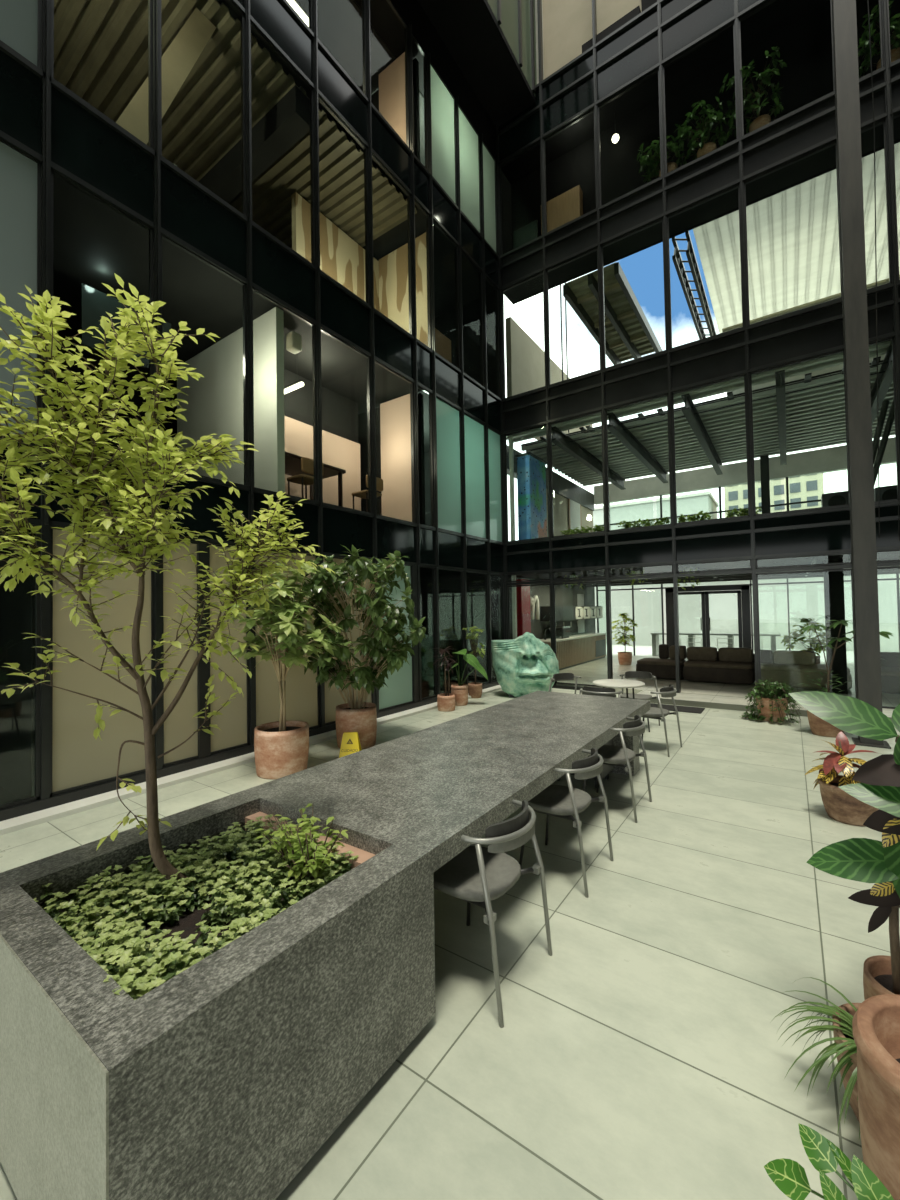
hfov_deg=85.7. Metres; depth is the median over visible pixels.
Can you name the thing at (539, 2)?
trim
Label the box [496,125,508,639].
trim
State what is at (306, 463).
office chair
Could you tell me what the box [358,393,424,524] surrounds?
wall partition
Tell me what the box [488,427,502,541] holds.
window
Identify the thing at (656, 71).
window
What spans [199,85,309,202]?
ceiling beam
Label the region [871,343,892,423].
ceiling beam
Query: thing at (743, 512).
plant
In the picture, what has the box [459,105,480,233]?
window
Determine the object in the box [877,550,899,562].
window
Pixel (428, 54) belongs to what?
trim
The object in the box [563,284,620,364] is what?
trim
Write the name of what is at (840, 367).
wall
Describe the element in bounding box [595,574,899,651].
wall
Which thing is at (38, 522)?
trim
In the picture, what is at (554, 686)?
trim
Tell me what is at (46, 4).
trim
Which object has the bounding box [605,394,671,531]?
window
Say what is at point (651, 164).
plant
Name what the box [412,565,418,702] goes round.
trim
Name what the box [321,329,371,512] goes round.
window
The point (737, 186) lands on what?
window
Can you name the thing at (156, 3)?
trim
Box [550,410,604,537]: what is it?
window
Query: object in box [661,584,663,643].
trim
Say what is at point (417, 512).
trim
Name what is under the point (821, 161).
spandrel panel
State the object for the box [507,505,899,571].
trim
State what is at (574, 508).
wall picture
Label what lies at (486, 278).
window
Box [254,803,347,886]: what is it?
leafy shrub
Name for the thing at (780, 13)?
spandrel panel
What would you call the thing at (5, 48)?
trim
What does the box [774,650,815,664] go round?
cushion
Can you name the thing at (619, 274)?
trim
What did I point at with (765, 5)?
window
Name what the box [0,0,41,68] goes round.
window
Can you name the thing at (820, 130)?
trim
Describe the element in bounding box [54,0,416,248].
ceiling
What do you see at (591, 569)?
window
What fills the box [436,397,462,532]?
window
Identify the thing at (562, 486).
wall
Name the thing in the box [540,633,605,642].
countertop
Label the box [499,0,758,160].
trim
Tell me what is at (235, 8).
window
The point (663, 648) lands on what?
cushion
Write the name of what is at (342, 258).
wall partition
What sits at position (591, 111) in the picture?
window
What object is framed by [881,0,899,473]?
trim
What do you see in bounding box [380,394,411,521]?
wall partition
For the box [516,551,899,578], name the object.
ceiling
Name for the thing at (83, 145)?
spandrel panel
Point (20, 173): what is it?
window blind
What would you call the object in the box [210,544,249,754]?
window
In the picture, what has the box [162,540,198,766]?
window blind
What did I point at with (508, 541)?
window
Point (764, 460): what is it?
column
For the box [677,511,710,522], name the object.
plants
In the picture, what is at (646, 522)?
plants
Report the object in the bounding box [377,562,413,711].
window
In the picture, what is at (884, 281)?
trim
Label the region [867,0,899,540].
trim
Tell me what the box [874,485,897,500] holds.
air conditioner
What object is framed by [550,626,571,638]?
coffee machine
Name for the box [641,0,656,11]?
wall
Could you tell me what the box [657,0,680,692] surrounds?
trim
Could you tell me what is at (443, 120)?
window
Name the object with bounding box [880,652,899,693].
sofa
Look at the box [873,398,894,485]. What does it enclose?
trim
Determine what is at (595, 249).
window
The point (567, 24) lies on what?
wall
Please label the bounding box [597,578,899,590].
trim
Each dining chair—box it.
[433,799,551,1027]
[519,748,613,897]
[548,673,580,693]
[579,686,621,697]
[582,715,651,822]
[619,671,659,731]
[641,684,681,756]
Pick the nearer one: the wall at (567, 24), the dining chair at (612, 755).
the dining chair at (612, 755)
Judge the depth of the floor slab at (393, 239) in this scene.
10.43 m
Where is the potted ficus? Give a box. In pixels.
[228,561,343,778]
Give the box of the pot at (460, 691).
[451,684,467,705]
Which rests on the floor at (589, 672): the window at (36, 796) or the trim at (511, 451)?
the trim at (511, 451)
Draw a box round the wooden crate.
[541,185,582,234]
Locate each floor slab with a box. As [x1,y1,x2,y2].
[0,525,478,577]
[0,675,486,804]
[217,0,494,317]
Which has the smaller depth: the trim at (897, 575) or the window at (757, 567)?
the window at (757, 567)
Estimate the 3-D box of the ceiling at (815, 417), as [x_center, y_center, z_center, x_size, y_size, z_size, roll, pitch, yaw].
[7.135,-4.080,11.188,10.300,0.110,5.680,-2,-2,35]
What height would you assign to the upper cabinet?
0.420 m
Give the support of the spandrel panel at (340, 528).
attached to the wall at (449, 586)
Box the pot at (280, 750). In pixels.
[254,721,308,778]
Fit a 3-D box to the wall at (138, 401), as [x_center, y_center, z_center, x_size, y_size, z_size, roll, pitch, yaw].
[-4.223,-4.449,12.155,0.200,13.300,21.000,-2,-2,35]
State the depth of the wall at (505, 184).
12.07 m
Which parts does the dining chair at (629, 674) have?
seat, leg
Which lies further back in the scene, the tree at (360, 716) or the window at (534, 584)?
the window at (534, 584)
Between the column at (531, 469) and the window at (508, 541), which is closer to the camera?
the window at (508, 541)
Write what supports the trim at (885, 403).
attached to the trim at (890, 419)
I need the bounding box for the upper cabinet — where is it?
[540,606,602,620]
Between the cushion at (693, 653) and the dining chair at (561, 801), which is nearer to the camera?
the dining chair at (561, 801)
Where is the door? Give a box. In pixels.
[665,585,751,648]
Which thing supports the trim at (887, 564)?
attached to the wall
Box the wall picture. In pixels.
[568,499,581,533]
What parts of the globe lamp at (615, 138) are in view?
globe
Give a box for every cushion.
[659,644,669,658]
[669,645,686,659]
[687,647,717,660]
[718,647,752,662]
[760,650,772,662]
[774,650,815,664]
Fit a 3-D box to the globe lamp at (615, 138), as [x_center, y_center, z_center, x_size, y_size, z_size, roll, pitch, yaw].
[3.596,-10.299,10.560,0.150,0.665,0.150,-2,-2,35]
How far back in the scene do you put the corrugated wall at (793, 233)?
10.53 m
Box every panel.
[501,0,828,184]
[504,117,899,302]
[516,579,530,636]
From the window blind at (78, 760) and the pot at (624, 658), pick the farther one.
the pot at (624, 658)
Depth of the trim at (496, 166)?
11.61 m
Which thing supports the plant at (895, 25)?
on the spandrel panel at (821, 161)
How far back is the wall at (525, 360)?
13.99 m
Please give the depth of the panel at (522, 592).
12.13 m
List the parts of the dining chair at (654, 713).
seat, seat frame, leg, rail, leg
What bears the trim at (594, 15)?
on the trim at (554, 686)
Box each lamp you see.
[284,380,304,393]
[287,0,308,26]
[612,130,618,142]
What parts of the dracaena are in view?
stem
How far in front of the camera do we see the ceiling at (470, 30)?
10.25 m
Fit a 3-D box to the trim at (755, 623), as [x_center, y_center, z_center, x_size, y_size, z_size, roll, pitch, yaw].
[5.341,-6.690,8.833,0.060,16.900,0.145,-2,-2,35]
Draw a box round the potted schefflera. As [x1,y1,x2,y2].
[462,626,484,697]
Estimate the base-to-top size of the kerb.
0.044 m
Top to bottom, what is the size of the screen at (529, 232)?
0.820 m
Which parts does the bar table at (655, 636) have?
leg, leg, leg, leg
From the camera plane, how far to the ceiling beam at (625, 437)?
11.93 m
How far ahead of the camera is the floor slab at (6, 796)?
10.81 m
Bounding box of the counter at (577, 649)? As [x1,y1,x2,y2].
[540,633,605,669]
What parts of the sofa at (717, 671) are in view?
seat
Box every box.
[435,328,450,362]
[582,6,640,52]
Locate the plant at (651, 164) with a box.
[637,135,689,182]
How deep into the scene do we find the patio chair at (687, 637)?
16.32 m
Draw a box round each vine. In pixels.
[563,574,583,588]
[626,570,647,584]
[678,567,699,589]
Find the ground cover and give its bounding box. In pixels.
[33,814,357,999]
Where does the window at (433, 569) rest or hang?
in the wall at (449, 586)
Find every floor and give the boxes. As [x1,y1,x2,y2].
[0,688,899,1199]
[556,654,899,708]
[606,645,853,662]
[637,690,893,720]
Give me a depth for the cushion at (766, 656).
10.32 m
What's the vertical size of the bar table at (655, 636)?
0.930 m
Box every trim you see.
[0,40,501,434]
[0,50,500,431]
[0,433,504,574]
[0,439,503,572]
[0,681,498,820]
[40,0,50,799]
[116,8,215,144]
[153,0,162,769]
[197,542,210,758]
[238,0,497,285]
[244,0,255,744]
[309,0,324,726]
[362,0,378,712]
[370,561,375,703]
[404,24,421,701]
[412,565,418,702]
[423,52,439,695]
[454,96,467,684]
[479,133,491,682]
[495,166,506,639]
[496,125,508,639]
[497,0,501,24]
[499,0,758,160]
[501,66,899,285]
[502,281,899,434]
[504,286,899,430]
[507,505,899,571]
[507,562,899,584]
[509,437,516,638]
[518,0,522,66]
[530,0,534,92]
[537,0,555,684]
[552,685,582,689]
[560,285,562,380]
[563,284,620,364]
[565,299,568,432]
[577,283,620,303]
[588,273,640,358]
[592,0,612,678]
[594,310,634,327]
[594,437,895,504]
[596,587,598,632]
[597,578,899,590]
[598,499,820,525]
[609,333,646,348]
[614,262,662,352]
[632,585,634,655]
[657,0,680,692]
[660,495,662,519]
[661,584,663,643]
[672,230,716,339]
[719,486,721,517]
[722,275,899,331]
[734,0,758,694]
[750,580,753,652]
[786,477,788,510]
[787,579,790,649]
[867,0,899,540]
[872,400,889,464]
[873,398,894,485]
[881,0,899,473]
[896,574,899,651]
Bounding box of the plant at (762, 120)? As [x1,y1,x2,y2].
[719,46,786,138]
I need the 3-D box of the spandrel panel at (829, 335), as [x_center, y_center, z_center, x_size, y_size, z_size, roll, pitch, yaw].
[5.455,-4.513,8.762,10.250,0.780,0.050,-2,-2,35]
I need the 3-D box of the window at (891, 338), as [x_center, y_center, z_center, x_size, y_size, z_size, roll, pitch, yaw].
[6.806,-2.843,7.777,0.544,2.590,0.045,-2,-2,35]
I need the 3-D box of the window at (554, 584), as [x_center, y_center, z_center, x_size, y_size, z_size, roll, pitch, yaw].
[2.829,0.730,10.518,1.194,2.230,0.045,-2,-2,35]
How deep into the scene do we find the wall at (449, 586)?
12.29 m
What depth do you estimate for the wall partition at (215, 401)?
7.15 m
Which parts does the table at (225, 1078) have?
panel, leg panel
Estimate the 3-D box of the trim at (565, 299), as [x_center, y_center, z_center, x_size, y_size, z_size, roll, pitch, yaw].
[3.285,-7.343,13.667,0.030,5.300,0.030,-2,-2,35]
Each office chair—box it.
[287,457,322,498]
[352,475,382,514]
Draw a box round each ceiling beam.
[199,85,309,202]
[552,426,625,489]
[607,412,667,482]
[681,393,722,474]
[775,370,786,464]
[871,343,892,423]
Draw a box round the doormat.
[650,703,704,713]
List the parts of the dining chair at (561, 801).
leg, leg, seat, seat frame, leg, rail, leg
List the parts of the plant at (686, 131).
stem, pot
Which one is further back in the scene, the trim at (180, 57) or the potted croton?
the trim at (180, 57)
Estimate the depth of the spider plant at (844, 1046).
1.66 m
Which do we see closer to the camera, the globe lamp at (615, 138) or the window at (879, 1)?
the window at (879, 1)
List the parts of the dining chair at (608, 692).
rail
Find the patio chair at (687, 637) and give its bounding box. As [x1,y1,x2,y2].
[687,637,701,647]
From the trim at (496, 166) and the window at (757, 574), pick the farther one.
the trim at (496, 166)
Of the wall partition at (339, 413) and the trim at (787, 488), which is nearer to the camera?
the wall partition at (339, 413)
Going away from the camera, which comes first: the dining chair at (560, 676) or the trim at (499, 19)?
the dining chair at (560, 676)
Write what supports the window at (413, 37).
in the wall partition at (392, 99)
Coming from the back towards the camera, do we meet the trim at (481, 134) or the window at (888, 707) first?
the trim at (481, 134)
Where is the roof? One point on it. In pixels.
(579, 287)
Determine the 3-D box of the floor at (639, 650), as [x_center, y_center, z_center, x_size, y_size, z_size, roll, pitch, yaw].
[10.578,2.078,17.657,21.000,0.200,5.900,-2,-2,35]
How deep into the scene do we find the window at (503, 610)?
11.49 m
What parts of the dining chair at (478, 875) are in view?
leg, seat, seat frame, leg, rail, leg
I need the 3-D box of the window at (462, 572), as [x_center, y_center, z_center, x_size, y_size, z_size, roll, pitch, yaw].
[0.017,0.609,9.701,0.045,2.470,0.934,-2,-2,35]
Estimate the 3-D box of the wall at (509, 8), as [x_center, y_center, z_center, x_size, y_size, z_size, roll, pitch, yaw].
[-2.135,-13.907,5.517,0.060,4.370,14.340,-2,-2,35]
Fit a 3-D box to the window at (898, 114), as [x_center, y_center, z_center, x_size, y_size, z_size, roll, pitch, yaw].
[7.525,-6.342,7.314,1.244,2.660,0.045,-2,-2,35]
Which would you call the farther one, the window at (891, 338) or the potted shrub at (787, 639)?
the potted shrub at (787, 639)
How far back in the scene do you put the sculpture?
9.53 m
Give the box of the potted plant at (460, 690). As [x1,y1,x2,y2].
[449,649,487,705]
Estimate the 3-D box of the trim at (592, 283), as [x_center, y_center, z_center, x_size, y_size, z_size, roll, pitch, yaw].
[4.561,-7.354,13.074,0.100,0.250,4.680,-2,-2,35]
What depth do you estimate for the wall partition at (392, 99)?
9.53 m
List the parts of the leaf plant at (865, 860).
pot, stem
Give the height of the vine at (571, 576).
0.401 m
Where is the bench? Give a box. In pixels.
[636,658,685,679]
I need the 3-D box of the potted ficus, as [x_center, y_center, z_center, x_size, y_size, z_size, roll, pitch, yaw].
[-1.888,0.733,5.344,1.238,2.346,1.110,-1,-1,21]
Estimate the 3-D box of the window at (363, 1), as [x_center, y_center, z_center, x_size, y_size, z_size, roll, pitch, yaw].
[-1.728,-9.517,7.685,0.045,2.380,1.064,-2,-2,35]
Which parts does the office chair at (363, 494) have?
seat, leg, backrest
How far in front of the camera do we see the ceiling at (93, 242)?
6.43 m
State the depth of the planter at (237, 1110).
1.40 m
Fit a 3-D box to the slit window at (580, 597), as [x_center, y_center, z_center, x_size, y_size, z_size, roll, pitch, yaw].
[4.406,0.452,16.317,0.012,1.300,0.600,-2,-2,35]
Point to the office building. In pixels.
(808, 487)
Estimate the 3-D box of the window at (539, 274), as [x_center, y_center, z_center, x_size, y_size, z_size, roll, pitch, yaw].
[1.728,-6.150,11.365,1.094,2.660,0.045,-2,-2,35]
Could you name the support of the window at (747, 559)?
in the wall
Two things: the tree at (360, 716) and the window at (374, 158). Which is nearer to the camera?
the tree at (360, 716)
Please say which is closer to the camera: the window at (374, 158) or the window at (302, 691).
the window at (302, 691)
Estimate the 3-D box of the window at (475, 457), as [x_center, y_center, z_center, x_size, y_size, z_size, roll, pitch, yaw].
[0.528,-2.666,10.588,0.045,2.620,0.934,-2,-2,35]
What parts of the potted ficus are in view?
stem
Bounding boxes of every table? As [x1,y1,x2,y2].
[0,691,650,1199]
[592,679,644,698]
[650,632,780,655]
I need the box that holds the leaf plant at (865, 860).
[788,691,899,999]
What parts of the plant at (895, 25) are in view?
stem, pot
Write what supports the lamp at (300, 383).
hanging from the ceiling at (93, 242)
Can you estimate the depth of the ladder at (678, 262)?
11.33 m
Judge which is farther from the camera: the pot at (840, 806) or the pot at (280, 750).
the pot at (280, 750)
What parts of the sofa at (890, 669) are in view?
backrest, seat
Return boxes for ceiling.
[53,176,429,452]
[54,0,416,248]
[418,0,534,126]
[506,340,894,485]
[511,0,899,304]
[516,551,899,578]
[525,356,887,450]
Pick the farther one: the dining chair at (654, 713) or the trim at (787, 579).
the trim at (787, 579)
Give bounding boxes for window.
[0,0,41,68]
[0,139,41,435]
[0,522,40,809]
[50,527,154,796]
[51,0,152,148]
[51,169,153,462]
[160,0,245,215]
[161,234,247,485]
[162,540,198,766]
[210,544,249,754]
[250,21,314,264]
[252,288,317,500]
[255,550,319,729]
[309,0,312,31]
[318,95,369,304]
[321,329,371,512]
[323,556,371,725]
[362,0,366,96]
[372,154,412,334]
[375,361,415,522]
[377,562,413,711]
[386,0,409,147]
[412,34,428,170]
[415,200,430,347]
[418,386,433,526]
[420,566,436,699]
[430,61,456,204]
[433,220,459,368]
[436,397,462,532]
[438,568,465,693]
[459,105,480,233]
[461,250,483,385]
[464,413,486,538]
[467,571,489,684]
[483,142,496,252]
[485,276,499,397]
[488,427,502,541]
[490,574,504,681]
[499,142,541,254]
[502,272,545,398]
[505,424,548,542]
[507,572,549,582]
[508,584,550,638]
[543,109,596,232]
[546,248,600,384]
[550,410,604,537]
[553,569,605,579]
[553,581,607,686]
[577,594,584,632]
[598,69,661,205]
[601,219,666,368]
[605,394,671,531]
[609,564,672,576]
[663,22,737,173]
[667,184,743,348]
[672,374,749,524]
[676,559,751,572]
[738,0,834,135]
[744,141,841,325]
[750,349,849,515]
[756,553,851,568]
[756,569,856,701]
[861,119,891,289]
[869,337,899,502]
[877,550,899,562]
[877,566,899,708]
[878,0,883,66]
[887,0,890,62]
[891,113,899,280]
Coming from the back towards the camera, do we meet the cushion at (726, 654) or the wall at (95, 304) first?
the cushion at (726, 654)
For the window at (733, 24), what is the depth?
9.30 m
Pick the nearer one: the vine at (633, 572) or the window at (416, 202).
the window at (416, 202)
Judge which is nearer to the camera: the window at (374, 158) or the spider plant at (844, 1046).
the spider plant at (844, 1046)
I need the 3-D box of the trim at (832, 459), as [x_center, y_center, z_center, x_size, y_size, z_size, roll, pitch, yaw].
[9.548,-3.950,14.722,10.400,0.650,0.200,-2,-2,35]
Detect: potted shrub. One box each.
[612,613,637,664]
[779,618,825,663]
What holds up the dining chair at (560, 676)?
on the floor at (641, 1058)
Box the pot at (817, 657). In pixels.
[816,656,819,663]
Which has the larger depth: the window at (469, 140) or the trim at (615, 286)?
the trim at (615, 286)
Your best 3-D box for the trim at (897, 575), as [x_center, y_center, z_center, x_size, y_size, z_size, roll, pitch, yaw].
[12.001,0.485,12.957,0.050,2.520,0.060,-2,-2,35]
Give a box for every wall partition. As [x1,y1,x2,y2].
[177,307,284,492]
[284,369,357,442]
[284,416,360,510]
[292,192,378,310]
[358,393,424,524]
[371,58,419,159]
[379,52,413,142]
[379,232,427,345]
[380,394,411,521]
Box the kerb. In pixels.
[0,685,501,834]
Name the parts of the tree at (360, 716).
pot, stem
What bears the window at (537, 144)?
in the wall
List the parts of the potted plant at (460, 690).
stem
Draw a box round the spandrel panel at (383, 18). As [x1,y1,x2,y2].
[355,0,495,159]
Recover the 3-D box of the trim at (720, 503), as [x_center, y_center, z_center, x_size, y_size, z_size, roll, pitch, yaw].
[8.578,-2.792,15.375,0.060,2.900,0.080,-2,-2,35]
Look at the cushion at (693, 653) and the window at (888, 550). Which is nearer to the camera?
the window at (888, 550)
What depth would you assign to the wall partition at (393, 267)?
10.05 m
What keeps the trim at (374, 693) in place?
attached to the wall at (449, 586)
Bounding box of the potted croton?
[805,732,878,825]
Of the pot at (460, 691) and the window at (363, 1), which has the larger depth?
the pot at (460, 691)
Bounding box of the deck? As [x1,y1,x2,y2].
[521,360,882,445]
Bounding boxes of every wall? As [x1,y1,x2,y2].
[0,529,34,798]
[53,369,176,459]
[297,0,424,165]
[420,291,501,679]
[487,0,536,95]
[501,170,511,253]
[505,317,595,638]
[507,445,593,510]
[535,0,543,83]
[542,0,641,78]
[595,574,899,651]
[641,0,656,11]
[693,142,899,333]
[727,354,885,394]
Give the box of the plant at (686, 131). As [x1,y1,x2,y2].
[674,96,726,166]
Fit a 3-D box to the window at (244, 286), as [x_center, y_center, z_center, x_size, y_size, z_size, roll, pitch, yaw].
[-2.878,-2.720,5.716,0.045,2.620,1.044,-2,-2,35]
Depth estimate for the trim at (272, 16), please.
7.87 m
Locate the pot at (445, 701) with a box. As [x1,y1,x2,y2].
[437,693,454,711]
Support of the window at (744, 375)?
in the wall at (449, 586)
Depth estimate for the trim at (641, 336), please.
13.81 m
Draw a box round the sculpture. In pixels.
[491,632,558,696]
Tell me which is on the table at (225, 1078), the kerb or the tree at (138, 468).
the tree at (138, 468)
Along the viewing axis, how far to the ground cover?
1.87 m
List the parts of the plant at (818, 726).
pot, stem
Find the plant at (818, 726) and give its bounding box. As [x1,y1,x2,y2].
[792,620,892,736]
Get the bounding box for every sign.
[339,732,361,757]
[530,595,539,619]
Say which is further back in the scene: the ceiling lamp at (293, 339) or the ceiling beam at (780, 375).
the ceiling beam at (780, 375)
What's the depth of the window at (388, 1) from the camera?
9.01 m
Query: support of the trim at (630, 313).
attached to the roof
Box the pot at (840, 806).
[818,775,878,825]
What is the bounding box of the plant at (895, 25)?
[858,1,899,77]
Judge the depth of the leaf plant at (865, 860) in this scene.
1.90 m
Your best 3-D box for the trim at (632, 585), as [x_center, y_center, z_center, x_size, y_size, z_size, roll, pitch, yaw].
[6.389,0.671,16.880,0.050,2.520,0.060,-2,-2,35]
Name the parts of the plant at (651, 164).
stem, pot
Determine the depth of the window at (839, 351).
8.39 m
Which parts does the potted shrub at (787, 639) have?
stem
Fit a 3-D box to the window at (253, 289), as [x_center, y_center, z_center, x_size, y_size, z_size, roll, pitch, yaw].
[-2.248,-2.710,6.617,0.045,2.620,1.044,-2,-2,35]
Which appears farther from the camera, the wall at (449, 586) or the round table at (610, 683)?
the wall at (449, 586)
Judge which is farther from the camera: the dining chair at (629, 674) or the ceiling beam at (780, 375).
the ceiling beam at (780, 375)
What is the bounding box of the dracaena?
[433,646,458,711]
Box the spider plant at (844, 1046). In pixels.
[774,977,860,1138]
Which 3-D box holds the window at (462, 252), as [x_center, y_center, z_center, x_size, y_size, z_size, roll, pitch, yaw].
[0.469,-6.144,10.668,0.045,2.680,0.934,-2,-2,35]
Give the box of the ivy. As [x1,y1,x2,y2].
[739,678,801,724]
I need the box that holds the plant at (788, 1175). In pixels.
[764,1123,893,1199]
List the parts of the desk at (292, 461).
leg, leg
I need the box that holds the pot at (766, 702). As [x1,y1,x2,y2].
[756,695,787,721]
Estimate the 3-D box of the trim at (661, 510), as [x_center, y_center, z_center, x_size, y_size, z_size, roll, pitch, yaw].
[7.144,-2.745,16.378,0.060,2.900,0.080,-2,-2,35]
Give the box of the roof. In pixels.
[565,262,654,361]
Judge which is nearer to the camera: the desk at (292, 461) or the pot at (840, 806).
the pot at (840, 806)
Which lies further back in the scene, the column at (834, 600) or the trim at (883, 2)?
the column at (834, 600)
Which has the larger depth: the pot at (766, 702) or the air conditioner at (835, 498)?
the air conditioner at (835, 498)
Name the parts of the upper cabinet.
framed panel, panel, framed panel, panel, panel, framed panel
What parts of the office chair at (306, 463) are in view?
seat, backrest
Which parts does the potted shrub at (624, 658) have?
stem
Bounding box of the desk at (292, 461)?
[285,452,345,506]
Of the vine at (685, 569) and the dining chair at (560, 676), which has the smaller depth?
the dining chair at (560, 676)
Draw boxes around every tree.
[0,273,334,890]
[290,545,425,749]
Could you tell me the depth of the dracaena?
8.52 m
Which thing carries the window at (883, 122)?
in the wall
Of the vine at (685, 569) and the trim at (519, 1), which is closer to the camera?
the vine at (685, 569)
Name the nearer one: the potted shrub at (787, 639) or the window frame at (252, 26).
the window frame at (252, 26)
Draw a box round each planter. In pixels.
[38,812,435,1199]
[852,994,899,1199]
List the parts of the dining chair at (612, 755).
seat, seat frame, rail, leg, leg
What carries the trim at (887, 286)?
attached to the wall
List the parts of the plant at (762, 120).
stem, pot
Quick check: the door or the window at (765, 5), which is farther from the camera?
the door
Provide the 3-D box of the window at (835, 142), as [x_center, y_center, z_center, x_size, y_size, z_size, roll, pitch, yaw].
[5.927,-6.289,8.430,1.344,2.660,0.045,-2,-2,35]
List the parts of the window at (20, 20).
frame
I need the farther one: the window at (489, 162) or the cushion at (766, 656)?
the window at (489, 162)
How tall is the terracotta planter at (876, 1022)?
0.555 m
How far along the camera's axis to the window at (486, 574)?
10.86 m
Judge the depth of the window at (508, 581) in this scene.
11.23 m
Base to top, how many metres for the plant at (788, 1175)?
0.578 m
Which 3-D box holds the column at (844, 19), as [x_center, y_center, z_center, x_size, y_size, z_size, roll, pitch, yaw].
[5.151,-5.196,6.237,0.340,14.000,0.350,-2,-2,35]
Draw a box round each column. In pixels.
[515,452,546,539]
[760,455,770,513]
[823,559,847,693]
[831,0,890,748]
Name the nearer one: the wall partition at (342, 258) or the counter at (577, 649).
the wall partition at (342, 258)
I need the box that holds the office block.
[593,491,718,529]
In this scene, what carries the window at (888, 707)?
attached to the trim
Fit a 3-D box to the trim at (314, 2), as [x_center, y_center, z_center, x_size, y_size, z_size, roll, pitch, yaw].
[-1.954,-4.429,7.102,0.145,12.650,0.060,-2,-2,35]
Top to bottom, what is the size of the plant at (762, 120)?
1.552 m
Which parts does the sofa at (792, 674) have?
seat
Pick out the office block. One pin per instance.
(688, 504)
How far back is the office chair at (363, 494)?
8.28 m
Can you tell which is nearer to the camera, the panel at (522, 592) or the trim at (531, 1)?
the trim at (531, 1)
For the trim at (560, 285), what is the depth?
12.68 m
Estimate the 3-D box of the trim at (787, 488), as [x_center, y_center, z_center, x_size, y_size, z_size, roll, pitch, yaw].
[10.012,-2.840,14.373,0.060,2.900,0.080,-2,-2,35]
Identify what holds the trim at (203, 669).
attached to the wall at (449, 586)
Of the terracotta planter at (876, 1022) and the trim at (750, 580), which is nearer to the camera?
the terracotta planter at (876, 1022)
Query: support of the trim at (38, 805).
attached to the wall at (449, 586)
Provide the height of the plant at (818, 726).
1.543 m
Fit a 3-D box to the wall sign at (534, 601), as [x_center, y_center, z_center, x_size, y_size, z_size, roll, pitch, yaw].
[2.291,0.201,13.257,0.130,0.683,0.573,-2,-2,35]
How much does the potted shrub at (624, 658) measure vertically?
1.518 m
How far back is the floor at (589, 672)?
10.48 m
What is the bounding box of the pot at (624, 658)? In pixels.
[618,652,631,664]
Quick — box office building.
[724,473,823,517]
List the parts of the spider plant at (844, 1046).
pot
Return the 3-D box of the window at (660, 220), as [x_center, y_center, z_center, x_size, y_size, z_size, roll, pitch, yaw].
[3.756,-6.217,9.948,1.244,2.660,0.045,-2,-2,35]
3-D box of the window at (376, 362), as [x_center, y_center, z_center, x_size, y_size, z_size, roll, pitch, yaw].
[-0.970,-2.690,8.445,0.045,2.620,1.064,-2,-2,35]
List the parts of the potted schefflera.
stem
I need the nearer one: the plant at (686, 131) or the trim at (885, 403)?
the trim at (885, 403)
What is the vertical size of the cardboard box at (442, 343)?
1.004 m
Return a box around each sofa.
[683,651,754,683]
[761,653,851,689]
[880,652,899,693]
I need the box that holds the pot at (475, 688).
[468,682,481,697]
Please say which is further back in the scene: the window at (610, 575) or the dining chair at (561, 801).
the window at (610, 575)
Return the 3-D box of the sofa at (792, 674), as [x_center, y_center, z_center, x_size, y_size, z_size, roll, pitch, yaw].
[7.225,1.448,9.972,1.560,0.620,1.050,-2,-2,35]

